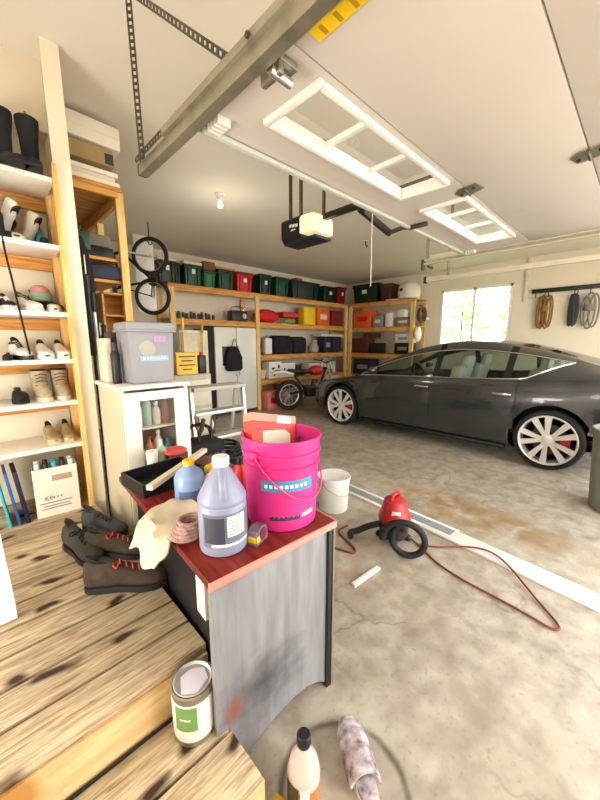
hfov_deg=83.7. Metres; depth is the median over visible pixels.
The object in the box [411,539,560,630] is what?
power cord
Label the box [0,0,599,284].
ceiling
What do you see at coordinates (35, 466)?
spray can
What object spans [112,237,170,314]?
bicycle
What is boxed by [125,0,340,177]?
door track
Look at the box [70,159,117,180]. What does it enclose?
trim board
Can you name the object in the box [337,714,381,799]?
paint roller
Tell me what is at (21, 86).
wall
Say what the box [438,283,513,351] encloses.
window
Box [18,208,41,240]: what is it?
sneaker
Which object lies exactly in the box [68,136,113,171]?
carton
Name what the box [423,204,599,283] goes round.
door track
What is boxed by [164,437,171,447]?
bottle
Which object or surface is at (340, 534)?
power cord
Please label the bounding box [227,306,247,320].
radio
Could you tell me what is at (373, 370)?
mirror
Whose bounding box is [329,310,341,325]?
tool case
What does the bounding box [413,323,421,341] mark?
bag
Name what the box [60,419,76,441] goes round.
moccasin
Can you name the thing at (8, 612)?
sheet
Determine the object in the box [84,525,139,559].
shoe
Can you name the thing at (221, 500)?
jug
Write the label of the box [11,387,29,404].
slipper
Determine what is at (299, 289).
storage tote
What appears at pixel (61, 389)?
boot
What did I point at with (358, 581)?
wood offcut
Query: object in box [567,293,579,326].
rope hank
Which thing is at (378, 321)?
tin
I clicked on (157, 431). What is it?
bottle
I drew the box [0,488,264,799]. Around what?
wooden steps
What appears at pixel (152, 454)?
paper cup
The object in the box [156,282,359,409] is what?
storage rack
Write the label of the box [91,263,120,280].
instrument case
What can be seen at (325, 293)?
storage tote
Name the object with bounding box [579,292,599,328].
rope hank
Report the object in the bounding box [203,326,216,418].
leaning board
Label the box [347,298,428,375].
storage rack
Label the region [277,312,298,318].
case
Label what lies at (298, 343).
duffel bag
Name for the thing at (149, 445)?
bottle
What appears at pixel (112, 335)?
case
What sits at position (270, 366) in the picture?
carton
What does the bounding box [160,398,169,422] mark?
bottle
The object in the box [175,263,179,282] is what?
storage tote
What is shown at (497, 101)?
garage door
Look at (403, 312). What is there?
carton
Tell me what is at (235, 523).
print
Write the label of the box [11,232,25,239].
slipper
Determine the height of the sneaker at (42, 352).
0.117 m
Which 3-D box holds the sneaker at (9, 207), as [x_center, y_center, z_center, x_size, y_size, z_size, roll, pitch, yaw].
[-1.662,-1.025,1.895,0.232,0.237,0.085,3,10,17]
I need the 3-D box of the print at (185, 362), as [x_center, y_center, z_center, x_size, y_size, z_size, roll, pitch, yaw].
[-1.187,-0.390,3.529,0.180,0.147,0.003,-9,14,-43]
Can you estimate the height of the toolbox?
0.170 m
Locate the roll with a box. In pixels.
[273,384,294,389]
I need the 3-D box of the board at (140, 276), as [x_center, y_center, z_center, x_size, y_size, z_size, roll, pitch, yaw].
[-2.330,-1.889,5.046,0.280,1.100,0.020,-9,14,-43]
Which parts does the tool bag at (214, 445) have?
handle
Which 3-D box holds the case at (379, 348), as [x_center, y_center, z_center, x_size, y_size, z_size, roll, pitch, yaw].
[1.939,-1.297,8.371,0.250,0.260,0.320,-9,14,-43]
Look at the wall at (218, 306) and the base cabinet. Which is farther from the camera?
the wall at (218, 306)
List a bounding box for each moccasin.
[43,421,62,443]
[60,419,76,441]
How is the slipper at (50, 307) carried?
on the shoe shelf at (22, 441)
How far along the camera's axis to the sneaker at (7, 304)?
1.81 m
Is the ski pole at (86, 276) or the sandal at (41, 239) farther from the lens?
the ski pole at (86, 276)
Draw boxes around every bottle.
[141,400,151,425]
[145,435,153,462]
[151,401,160,423]
[154,429,162,448]
[156,440,166,461]
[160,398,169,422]
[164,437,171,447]
[197,352,206,372]
[233,456,246,490]
[263,335,271,353]
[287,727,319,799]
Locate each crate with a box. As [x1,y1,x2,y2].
[261,389,281,409]
[317,337,331,352]
[332,337,340,351]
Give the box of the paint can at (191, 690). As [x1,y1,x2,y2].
[170,658,214,747]
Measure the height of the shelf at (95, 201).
2.529 m
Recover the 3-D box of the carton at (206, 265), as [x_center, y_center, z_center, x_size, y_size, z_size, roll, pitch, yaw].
[-1.714,-2.406,6.060,0.220,0.150,0.300,-9,14,-43]
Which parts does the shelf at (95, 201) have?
rail, rail, post, drawer unit, post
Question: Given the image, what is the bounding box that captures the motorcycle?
[270,359,338,409]
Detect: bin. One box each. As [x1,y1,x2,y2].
[79,231,90,251]
[587,424,599,512]
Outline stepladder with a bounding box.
[187,382,246,455]
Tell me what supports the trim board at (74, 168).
on the trim board at (76, 173)
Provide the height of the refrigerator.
1.670 m
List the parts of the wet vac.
tank, handle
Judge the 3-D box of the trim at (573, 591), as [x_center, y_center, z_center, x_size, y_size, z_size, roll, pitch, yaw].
[1.582,1.090,1.857,0.151,0.018,1.960,-8,12,-38]
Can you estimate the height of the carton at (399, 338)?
0.200 m
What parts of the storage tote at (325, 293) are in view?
lid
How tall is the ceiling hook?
0.284 m
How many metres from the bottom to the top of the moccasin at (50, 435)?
0.107 m
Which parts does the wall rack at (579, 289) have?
rail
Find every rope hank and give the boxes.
[535,294,553,328]
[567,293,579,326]
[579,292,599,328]
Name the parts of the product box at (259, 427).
window panel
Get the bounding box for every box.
[112,321,175,383]
[166,451,187,458]
[173,352,197,374]
[229,455,243,464]
[243,412,295,470]
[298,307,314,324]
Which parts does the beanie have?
crown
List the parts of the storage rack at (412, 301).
post, post, rail, rail, rail, post, coil, post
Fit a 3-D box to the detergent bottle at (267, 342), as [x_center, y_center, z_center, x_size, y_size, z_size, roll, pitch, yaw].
[-0.698,-1.180,7.162,0.190,0.402,0.120,-9,14,-43]
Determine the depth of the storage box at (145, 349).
1.93 m
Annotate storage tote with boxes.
[154,255,175,284]
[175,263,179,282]
[177,260,201,285]
[200,270,215,287]
[214,268,234,289]
[232,271,252,291]
[251,273,271,294]
[270,276,289,296]
[287,279,319,300]
[317,286,336,302]
[334,286,346,303]
[352,282,382,303]
[380,283,399,300]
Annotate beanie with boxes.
[29,285,51,301]
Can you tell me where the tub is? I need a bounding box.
[295,364,300,375]
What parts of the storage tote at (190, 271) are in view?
lid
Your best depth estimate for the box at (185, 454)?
1.89 m
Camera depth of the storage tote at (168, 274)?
5.46 m
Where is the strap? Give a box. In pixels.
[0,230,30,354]
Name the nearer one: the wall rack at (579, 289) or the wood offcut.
the wood offcut
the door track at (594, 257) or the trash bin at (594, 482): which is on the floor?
the trash bin at (594, 482)
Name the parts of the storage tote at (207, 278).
lid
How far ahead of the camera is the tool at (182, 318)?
4.46 m
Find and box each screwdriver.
[194,416,199,438]
[199,418,205,440]
[210,415,213,437]
[212,415,216,435]
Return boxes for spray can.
[33,464,39,470]
[42,462,47,468]
[51,461,56,466]
[59,459,64,465]
[67,458,72,463]
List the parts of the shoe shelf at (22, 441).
panel, post, post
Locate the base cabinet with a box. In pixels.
[94,379,191,536]
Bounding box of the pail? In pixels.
[317,468,350,513]
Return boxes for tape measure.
[247,522,267,546]
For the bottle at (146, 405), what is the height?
0.202 m
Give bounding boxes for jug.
[174,458,204,501]
[197,453,247,556]
[308,340,318,352]
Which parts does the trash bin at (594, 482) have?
handle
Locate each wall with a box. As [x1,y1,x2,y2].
[0,45,47,144]
[2,135,78,506]
[40,62,106,514]
[91,241,346,428]
[346,247,599,370]
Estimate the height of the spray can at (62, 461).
0.316 m
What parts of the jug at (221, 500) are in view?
label panel, handle, label panel, label panel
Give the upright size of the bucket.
0.331 m
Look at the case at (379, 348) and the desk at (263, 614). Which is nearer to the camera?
the desk at (263, 614)
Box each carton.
[30,455,81,518]
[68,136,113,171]
[199,261,214,270]
[262,361,281,378]
[282,362,294,377]
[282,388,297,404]
[301,362,320,374]
[385,313,395,326]
[395,317,415,325]
[395,334,415,342]
[397,309,407,316]
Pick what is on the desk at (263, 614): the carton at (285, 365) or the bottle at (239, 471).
the bottle at (239, 471)
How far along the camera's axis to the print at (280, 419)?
1.33 m
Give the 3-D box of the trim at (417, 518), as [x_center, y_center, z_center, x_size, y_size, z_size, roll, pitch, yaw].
[0.749,0.908,2.906,0.150,0.019,1.200,-8,13,-39]
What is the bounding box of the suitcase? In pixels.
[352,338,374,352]
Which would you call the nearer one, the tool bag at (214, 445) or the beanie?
the beanie
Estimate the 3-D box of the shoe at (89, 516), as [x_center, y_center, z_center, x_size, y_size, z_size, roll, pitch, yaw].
[-1.081,0.662,1.850,0.280,0.142,0.101,3,10,15]
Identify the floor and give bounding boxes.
[99,396,599,799]
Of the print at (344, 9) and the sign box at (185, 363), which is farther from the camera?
the sign box at (185, 363)
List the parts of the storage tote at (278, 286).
lid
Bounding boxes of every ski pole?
[83,274,110,516]
[90,291,100,379]
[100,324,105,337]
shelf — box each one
[0,162,93,506]
[72,174,132,337]
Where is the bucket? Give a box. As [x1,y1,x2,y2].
[241,423,321,531]
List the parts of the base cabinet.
door, door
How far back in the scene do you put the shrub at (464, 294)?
8.99 m
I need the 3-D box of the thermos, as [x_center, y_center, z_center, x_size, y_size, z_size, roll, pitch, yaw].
[-1.062,-0.212,1.931,0.048,0.235,0.047,-9,14,-43]
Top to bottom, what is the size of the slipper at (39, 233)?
0.182 m
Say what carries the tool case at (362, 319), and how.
on the storage rack at (412, 301)
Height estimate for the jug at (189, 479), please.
0.178 m
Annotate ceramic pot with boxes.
[261,369,265,378]
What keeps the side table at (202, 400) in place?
on the floor
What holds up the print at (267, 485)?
on the bucket
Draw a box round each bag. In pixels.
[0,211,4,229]
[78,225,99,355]
[190,423,225,457]
[252,309,278,322]
[269,335,291,353]
[291,337,305,352]
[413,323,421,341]
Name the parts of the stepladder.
rail, leg, rail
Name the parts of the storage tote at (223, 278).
lid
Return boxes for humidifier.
[398,282,420,298]
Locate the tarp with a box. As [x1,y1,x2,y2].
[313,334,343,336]
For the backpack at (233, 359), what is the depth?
6.28 m
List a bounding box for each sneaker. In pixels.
[0,194,20,230]
[0,229,11,237]
[0,293,17,309]
[8,337,33,359]
[12,291,43,310]
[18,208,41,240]
[28,290,64,311]
[35,339,55,359]
[52,339,71,358]
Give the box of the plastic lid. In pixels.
[162,446,186,455]
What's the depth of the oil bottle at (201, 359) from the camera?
3.69 m
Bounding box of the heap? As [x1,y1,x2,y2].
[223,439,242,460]
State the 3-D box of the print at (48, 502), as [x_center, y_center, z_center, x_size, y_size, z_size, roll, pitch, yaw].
[-1.480,0.613,2.039,0.160,0.083,0.002,-8,13,-39]
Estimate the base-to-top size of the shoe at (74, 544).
0.152 m
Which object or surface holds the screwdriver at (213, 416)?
in the tool bag at (214, 445)
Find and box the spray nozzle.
[204,462,212,479]
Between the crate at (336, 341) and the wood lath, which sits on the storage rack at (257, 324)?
the crate at (336, 341)
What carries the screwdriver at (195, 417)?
in the tool bag at (214, 445)
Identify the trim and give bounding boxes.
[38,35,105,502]
[349,484,458,534]
[420,519,599,612]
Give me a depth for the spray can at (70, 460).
2.08 m
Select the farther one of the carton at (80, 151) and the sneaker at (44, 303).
the carton at (80, 151)
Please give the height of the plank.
0.040 m
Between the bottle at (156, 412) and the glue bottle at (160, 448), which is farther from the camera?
the bottle at (156, 412)
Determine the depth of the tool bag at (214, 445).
2.54 m
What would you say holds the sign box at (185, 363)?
on the side table at (202, 400)
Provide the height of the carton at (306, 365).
0.282 m
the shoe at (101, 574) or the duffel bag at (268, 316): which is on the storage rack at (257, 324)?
the duffel bag at (268, 316)
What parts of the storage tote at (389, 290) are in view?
lid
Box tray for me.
[121,456,204,497]
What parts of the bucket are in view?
label panel, label panel, handle, label panel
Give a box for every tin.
[330,361,336,372]
[373,315,385,326]
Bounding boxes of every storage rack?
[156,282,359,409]
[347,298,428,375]
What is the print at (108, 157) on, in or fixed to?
attached to the carton at (80, 151)
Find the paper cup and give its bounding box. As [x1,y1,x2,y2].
[145,449,157,464]
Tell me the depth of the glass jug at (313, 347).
8.06 m
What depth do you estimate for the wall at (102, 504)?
2.06 m
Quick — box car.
[315,339,599,469]
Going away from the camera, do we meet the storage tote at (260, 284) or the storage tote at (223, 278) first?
the storage tote at (223, 278)
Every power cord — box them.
[335,524,355,553]
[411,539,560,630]
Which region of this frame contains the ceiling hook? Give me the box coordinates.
[147,222,152,244]
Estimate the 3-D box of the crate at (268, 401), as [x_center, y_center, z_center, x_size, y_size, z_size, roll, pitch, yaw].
[-0.628,-0.012,7.161,0.400,0.380,0.304,-9,14,-43]
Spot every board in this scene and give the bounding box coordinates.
[65,107,119,159]
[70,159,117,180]
[71,165,114,182]
[71,170,119,187]
[132,233,156,311]
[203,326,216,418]
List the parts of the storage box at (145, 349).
lid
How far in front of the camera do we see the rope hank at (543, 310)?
6.13 m
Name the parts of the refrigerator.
door, kick plate, door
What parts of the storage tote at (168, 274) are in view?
lid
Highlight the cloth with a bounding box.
[129,498,197,568]
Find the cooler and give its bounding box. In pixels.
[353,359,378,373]
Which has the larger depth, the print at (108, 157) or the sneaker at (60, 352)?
the print at (108, 157)
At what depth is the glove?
1.03 m
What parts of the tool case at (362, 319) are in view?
label panel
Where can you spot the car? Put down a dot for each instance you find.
(547, 412)
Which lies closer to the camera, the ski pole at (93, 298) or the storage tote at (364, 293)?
the ski pole at (93, 298)
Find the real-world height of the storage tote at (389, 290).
0.395 m
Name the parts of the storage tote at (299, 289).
lid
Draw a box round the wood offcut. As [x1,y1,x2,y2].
[351,565,379,586]
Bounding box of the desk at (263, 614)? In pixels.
[119,454,336,752]
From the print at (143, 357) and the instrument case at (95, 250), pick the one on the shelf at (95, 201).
the instrument case at (95, 250)
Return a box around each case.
[81,231,109,247]
[88,245,113,258]
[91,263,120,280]
[104,331,117,345]
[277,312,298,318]
[315,308,329,325]
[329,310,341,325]
[354,310,376,327]
[369,343,385,353]
[394,343,415,353]
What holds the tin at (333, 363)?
on the storage rack at (257, 324)
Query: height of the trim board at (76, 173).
0.030 m
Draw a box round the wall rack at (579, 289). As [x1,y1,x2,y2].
[523,257,599,300]
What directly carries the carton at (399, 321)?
on the storage rack at (412, 301)
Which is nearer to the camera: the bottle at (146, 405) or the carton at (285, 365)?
the bottle at (146, 405)
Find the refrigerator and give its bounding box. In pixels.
[199,327,256,415]
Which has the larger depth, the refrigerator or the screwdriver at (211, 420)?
the refrigerator
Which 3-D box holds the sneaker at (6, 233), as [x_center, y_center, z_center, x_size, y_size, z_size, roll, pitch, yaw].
[-1.646,-0.925,1.847,0.270,0.112,0.088,8,13,39]
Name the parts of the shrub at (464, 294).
stem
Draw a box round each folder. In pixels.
[0,485,11,527]
[1,464,21,525]
[9,462,30,522]
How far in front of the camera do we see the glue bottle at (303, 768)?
0.99 m
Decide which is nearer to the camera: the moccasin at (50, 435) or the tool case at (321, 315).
the moccasin at (50, 435)
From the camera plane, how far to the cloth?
1.20 m
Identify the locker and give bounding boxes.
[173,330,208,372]
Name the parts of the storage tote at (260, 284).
lid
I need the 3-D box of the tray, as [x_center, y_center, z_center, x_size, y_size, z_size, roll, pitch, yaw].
[-0.657,0.363,1.622,0.228,0.060,0.308,8,13,39]
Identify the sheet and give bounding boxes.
[0,536,17,624]
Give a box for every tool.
[181,317,184,351]
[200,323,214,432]
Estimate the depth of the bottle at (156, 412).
2.03 m
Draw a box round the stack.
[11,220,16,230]
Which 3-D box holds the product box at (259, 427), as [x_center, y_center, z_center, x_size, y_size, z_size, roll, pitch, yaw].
[-0.114,0.164,1.309,0.257,0.260,0.114,-9,13,-41]
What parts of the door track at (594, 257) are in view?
rail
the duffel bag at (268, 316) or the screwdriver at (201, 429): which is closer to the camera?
the screwdriver at (201, 429)
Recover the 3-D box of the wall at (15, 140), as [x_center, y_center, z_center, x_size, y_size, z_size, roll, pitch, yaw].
[-2.181,-0.397,1.792,1.630,2.970,0.110,-9,14,-43]
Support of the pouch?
on the storage rack at (257, 324)
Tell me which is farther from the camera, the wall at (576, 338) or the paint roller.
the wall at (576, 338)
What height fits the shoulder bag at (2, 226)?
0.180 m
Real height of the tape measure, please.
0.060 m
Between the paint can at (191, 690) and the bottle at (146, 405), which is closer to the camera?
the paint can at (191, 690)
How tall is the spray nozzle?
0.118 m
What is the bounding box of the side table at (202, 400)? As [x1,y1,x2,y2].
[174,373,211,437]
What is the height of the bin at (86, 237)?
0.120 m
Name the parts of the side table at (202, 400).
drawer, drawer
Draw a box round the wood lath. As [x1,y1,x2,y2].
[146,448,206,490]
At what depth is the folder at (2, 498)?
1.88 m
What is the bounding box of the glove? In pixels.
[272,793,285,799]
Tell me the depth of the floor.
1.62 m
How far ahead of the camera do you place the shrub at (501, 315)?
8.54 m
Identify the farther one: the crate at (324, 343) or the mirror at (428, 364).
the crate at (324, 343)
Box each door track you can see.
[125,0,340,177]
[421,228,599,269]
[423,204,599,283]
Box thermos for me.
[110,343,121,383]
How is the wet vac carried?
on the floor
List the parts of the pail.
lid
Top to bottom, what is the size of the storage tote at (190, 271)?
0.395 m
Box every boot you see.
[0,105,30,169]
[13,111,43,174]
[28,369,53,401]
[49,368,71,400]
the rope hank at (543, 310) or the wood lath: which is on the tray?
the wood lath
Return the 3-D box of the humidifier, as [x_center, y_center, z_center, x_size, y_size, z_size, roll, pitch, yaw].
[2.497,-2.490,7.667,0.525,0.372,0.510,-9,14,-43]
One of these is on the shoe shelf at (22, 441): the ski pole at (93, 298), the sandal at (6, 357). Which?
the sandal at (6, 357)
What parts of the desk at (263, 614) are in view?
panel, rope coil, panel, leg, leg trim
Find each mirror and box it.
[368,367,377,373]
[425,362,432,367]
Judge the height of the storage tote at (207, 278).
0.295 m
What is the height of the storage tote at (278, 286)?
0.395 m
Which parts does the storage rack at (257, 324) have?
post, post, post, post, rail, rail, rail, rail, post, post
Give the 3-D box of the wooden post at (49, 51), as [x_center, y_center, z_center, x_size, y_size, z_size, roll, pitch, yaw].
[-1.332,-0.614,1.995,0.085,2.608,0.012,-9,14,-43]
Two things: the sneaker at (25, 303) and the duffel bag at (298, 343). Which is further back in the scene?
the duffel bag at (298, 343)
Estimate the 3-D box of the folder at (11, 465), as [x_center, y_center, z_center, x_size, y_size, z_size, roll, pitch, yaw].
[-1.665,0.548,1.991,0.053,0.320,0.220,-9,14,-43]
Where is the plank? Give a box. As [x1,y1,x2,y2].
[215,266,234,270]
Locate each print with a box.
[40,494,72,510]
[104,153,113,165]
[143,357,165,358]
[179,356,194,369]
[228,516,242,534]
[264,482,306,488]
[277,416,290,423]
[318,0,359,34]
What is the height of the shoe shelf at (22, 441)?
2.000 m
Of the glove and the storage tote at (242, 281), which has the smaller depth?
the glove
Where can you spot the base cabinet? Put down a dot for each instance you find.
(124, 437)
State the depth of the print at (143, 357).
1.95 m
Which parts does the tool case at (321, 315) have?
label panel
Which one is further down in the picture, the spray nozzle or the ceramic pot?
the spray nozzle
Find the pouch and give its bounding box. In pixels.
[283,318,295,323]
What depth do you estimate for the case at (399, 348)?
7.76 m
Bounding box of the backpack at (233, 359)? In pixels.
[225,339,242,370]
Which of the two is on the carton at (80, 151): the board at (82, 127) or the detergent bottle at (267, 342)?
the board at (82, 127)
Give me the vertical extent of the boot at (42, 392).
0.183 m
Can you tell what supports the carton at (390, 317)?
on the storage rack at (412, 301)
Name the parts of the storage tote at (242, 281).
lid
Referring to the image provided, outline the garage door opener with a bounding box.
[281,139,332,249]
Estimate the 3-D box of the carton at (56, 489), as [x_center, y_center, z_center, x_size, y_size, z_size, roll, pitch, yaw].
[-1.538,0.537,2.113,0.220,0.300,0.208,-8,13,-39]
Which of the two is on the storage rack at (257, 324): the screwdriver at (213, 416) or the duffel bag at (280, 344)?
the duffel bag at (280, 344)
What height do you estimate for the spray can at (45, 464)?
0.316 m
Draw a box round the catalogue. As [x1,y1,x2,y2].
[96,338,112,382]
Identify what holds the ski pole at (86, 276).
on the floor
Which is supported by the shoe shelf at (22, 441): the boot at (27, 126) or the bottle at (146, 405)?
the boot at (27, 126)
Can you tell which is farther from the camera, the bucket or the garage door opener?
the garage door opener
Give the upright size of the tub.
0.260 m
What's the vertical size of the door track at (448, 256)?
0.845 m
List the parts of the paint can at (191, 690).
label panel, lid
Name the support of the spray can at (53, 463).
in the carton at (56, 489)
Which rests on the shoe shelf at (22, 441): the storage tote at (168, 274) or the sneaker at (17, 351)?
the sneaker at (17, 351)
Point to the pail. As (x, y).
(334, 490)
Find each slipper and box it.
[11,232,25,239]
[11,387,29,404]
[35,226,44,241]
[46,304,61,311]
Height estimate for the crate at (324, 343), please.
0.380 m
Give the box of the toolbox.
[363,332,380,337]
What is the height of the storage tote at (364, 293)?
0.455 m
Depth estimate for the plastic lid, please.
1.89 m
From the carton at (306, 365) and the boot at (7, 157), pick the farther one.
the carton at (306, 365)
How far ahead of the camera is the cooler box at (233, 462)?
3.12 m
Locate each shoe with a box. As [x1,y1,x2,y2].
[61,518,104,566]
[81,505,128,534]
[83,554,167,594]
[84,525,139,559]
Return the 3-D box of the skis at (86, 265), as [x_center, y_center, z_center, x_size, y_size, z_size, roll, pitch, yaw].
[-1.548,-0.775,2.405,0.150,0.906,0.102,-9,14,-43]
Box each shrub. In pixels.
[442,289,491,341]
[492,286,510,339]
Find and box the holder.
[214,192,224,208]
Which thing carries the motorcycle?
on the floor
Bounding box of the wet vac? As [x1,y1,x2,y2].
[347,491,427,558]
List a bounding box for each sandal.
[2,352,11,360]
[39,237,48,243]
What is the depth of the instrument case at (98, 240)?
2.68 m
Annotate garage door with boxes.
[199,0,599,285]
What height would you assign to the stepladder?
1.004 m
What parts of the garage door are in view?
door panel, release cord, arm, opener rail, rail, door panel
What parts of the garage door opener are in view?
plate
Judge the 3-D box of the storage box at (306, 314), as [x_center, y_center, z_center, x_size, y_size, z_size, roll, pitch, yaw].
[0.163,-1.977,7.902,0.380,0.400,0.200,-9,14,-43]
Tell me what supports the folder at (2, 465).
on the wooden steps
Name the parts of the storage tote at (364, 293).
lid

